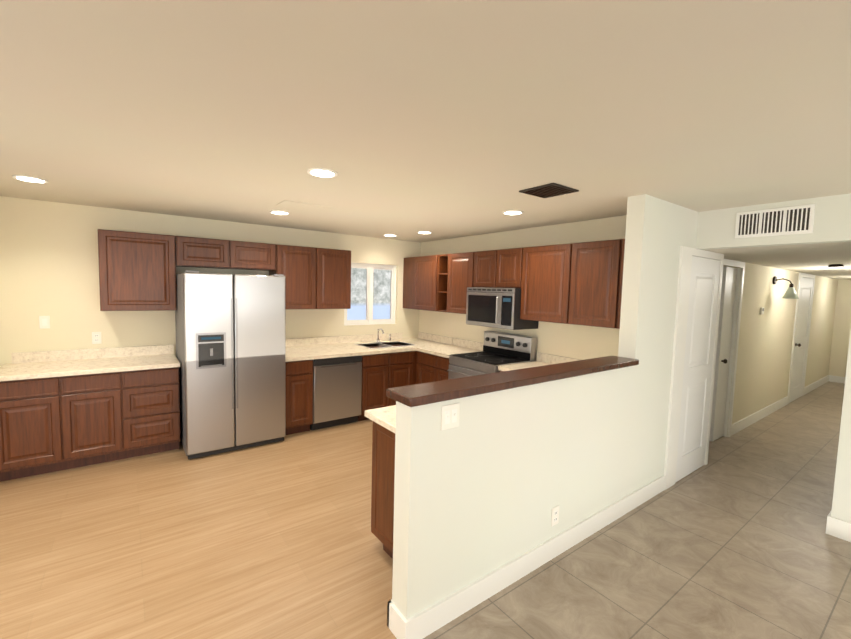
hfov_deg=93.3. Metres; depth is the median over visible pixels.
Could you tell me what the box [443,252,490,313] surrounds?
upper cabinet
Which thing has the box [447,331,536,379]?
range
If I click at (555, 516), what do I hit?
outlet
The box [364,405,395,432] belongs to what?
countertop
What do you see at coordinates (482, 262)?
upper cabinet
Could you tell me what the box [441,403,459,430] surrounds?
light switch
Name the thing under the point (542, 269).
upper cabinet
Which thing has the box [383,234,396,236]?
recessed light
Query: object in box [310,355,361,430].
dishwasher
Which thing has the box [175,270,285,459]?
fridge
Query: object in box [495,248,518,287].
upper cabinet
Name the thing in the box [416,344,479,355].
countertop
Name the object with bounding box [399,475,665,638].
baseboard
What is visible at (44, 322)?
light switch
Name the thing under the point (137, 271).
upper cabinet
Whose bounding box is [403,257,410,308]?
upper cabinet
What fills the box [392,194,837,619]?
wall
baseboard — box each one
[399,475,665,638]
[731,396,787,435]
[804,375,830,394]
[826,510,834,534]
[831,375,844,382]
[831,518,850,541]
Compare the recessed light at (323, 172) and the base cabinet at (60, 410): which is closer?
the recessed light at (323, 172)
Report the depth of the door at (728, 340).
4.71 m
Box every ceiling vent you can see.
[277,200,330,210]
[519,183,578,197]
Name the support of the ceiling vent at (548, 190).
in the ceiling at (406, 120)
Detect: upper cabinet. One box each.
[98,229,350,310]
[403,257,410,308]
[411,255,446,310]
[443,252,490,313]
[471,250,498,287]
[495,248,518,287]
[519,243,570,323]
[567,239,618,327]
[615,239,624,328]
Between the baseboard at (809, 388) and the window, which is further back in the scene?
the baseboard at (809, 388)
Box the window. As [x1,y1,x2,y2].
[344,262,395,325]
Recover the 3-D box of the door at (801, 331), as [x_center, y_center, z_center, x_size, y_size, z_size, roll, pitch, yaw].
[6.249,0.300,6.637,1.020,2.097,0.080,-2,5,-37]
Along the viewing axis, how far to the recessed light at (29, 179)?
2.93 m
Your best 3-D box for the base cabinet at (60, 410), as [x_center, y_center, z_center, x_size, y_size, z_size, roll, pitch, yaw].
[-3.506,0.899,3.605,0.420,0.860,0.638,-2,5,-37]
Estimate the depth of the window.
5.96 m
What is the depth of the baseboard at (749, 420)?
5.50 m
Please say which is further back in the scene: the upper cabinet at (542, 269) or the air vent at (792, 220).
the upper cabinet at (542, 269)
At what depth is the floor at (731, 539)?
2.54 m
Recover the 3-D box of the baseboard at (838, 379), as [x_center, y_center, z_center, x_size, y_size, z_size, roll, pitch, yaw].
[8.677,1.256,7.870,0.016,0.130,1.080,-2,5,-37]
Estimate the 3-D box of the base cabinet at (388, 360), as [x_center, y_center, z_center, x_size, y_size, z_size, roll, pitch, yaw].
[-0.828,0.701,5.435,2.396,1.118,0.863,-2,5,-37]
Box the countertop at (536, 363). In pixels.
[498,360,550,370]
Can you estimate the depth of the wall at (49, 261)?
4.01 m
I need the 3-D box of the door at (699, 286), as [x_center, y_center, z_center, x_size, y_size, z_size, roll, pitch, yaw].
[2.483,0.424,3.700,0.950,2.097,0.019,-2,5,-37]
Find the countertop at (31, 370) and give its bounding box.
[0,353,179,380]
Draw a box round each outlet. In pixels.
[92,332,101,343]
[551,505,558,526]
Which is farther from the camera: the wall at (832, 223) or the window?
the window
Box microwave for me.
[466,287,538,329]
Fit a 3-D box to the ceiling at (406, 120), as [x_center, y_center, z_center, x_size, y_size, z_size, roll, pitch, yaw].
[2.005,-0.850,1.765,9.940,0.060,10.120,-2,5,-37]
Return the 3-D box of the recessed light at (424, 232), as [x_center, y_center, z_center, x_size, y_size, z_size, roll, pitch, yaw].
[-0.013,-1.122,5.187,0.190,0.010,0.190,-2,5,-37]
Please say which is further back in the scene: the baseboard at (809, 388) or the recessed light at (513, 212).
the baseboard at (809, 388)
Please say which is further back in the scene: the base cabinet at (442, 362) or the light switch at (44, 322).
the base cabinet at (442, 362)
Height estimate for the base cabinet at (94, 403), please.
0.860 m
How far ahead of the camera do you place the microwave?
4.51 m
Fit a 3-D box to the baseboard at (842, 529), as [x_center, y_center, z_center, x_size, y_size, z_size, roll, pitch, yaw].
[4.436,1.674,0.840,0.016,0.130,5.130,-2,5,-37]
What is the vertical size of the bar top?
0.042 m
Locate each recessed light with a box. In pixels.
[12,175,47,182]
[270,210,289,214]
[307,168,336,177]
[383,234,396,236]
[417,231,431,233]
[503,210,522,214]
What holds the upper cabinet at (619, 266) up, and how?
attached to the wall at (581, 342)
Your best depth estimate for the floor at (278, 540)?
2.57 m
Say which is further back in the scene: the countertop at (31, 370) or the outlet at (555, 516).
the countertop at (31, 370)
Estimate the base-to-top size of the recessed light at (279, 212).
0.010 m
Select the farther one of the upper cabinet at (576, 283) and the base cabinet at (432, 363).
the base cabinet at (432, 363)
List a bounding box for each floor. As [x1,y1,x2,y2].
[0,419,396,638]
[423,381,850,638]
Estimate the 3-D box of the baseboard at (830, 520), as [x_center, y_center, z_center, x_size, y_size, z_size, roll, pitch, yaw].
[5.958,1.390,5.160,7.616,0.130,0.016,-2,5,-37]
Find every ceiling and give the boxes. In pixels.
[0,0,850,242]
[705,242,850,278]
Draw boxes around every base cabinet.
[0,377,63,481]
[60,373,123,469]
[124,369,179,458]
[286,328,450,434]
[371,421,394,558]
[416,352,435,383]
[432,356,449,381]
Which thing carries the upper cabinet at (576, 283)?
attached to the wall at (581, 342)
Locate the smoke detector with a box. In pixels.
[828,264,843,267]
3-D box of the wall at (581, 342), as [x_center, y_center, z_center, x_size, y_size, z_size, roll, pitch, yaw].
[1.027,0.125,5.034,0.130,2.420,3.630,-2,5,-37]
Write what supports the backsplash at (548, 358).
attached to the wall at (581, 342)
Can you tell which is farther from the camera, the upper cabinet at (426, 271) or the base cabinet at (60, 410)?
the upper cabinet at (426, 271)
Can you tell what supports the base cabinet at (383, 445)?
on the floor at (278, 540)
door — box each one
[664,246,723,489]
[709,259,744,441]
[787,272,814,403]
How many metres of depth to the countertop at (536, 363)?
4.27 m
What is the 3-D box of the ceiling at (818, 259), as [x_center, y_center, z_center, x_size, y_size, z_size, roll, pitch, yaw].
[5.780,-0.714,5.532,7.600,0.060,1.400,-2,5,-37]
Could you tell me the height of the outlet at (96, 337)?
0.120 m
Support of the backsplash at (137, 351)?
attached to the wall at (49, 261)
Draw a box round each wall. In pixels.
[0,196,420,366]
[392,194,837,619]
[419,215,626,359]
[696,193,850,522]
[828,279,850,376]
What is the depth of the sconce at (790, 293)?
5.35 m
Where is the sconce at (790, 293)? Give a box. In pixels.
[772,276,798,298]
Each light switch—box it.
[39,316,49,328]
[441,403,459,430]
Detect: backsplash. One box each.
[12,345,173,364]
[418,332,577,363]
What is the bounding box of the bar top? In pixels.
[386,356,638,406]
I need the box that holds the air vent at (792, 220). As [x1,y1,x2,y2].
[735,204,815,238]

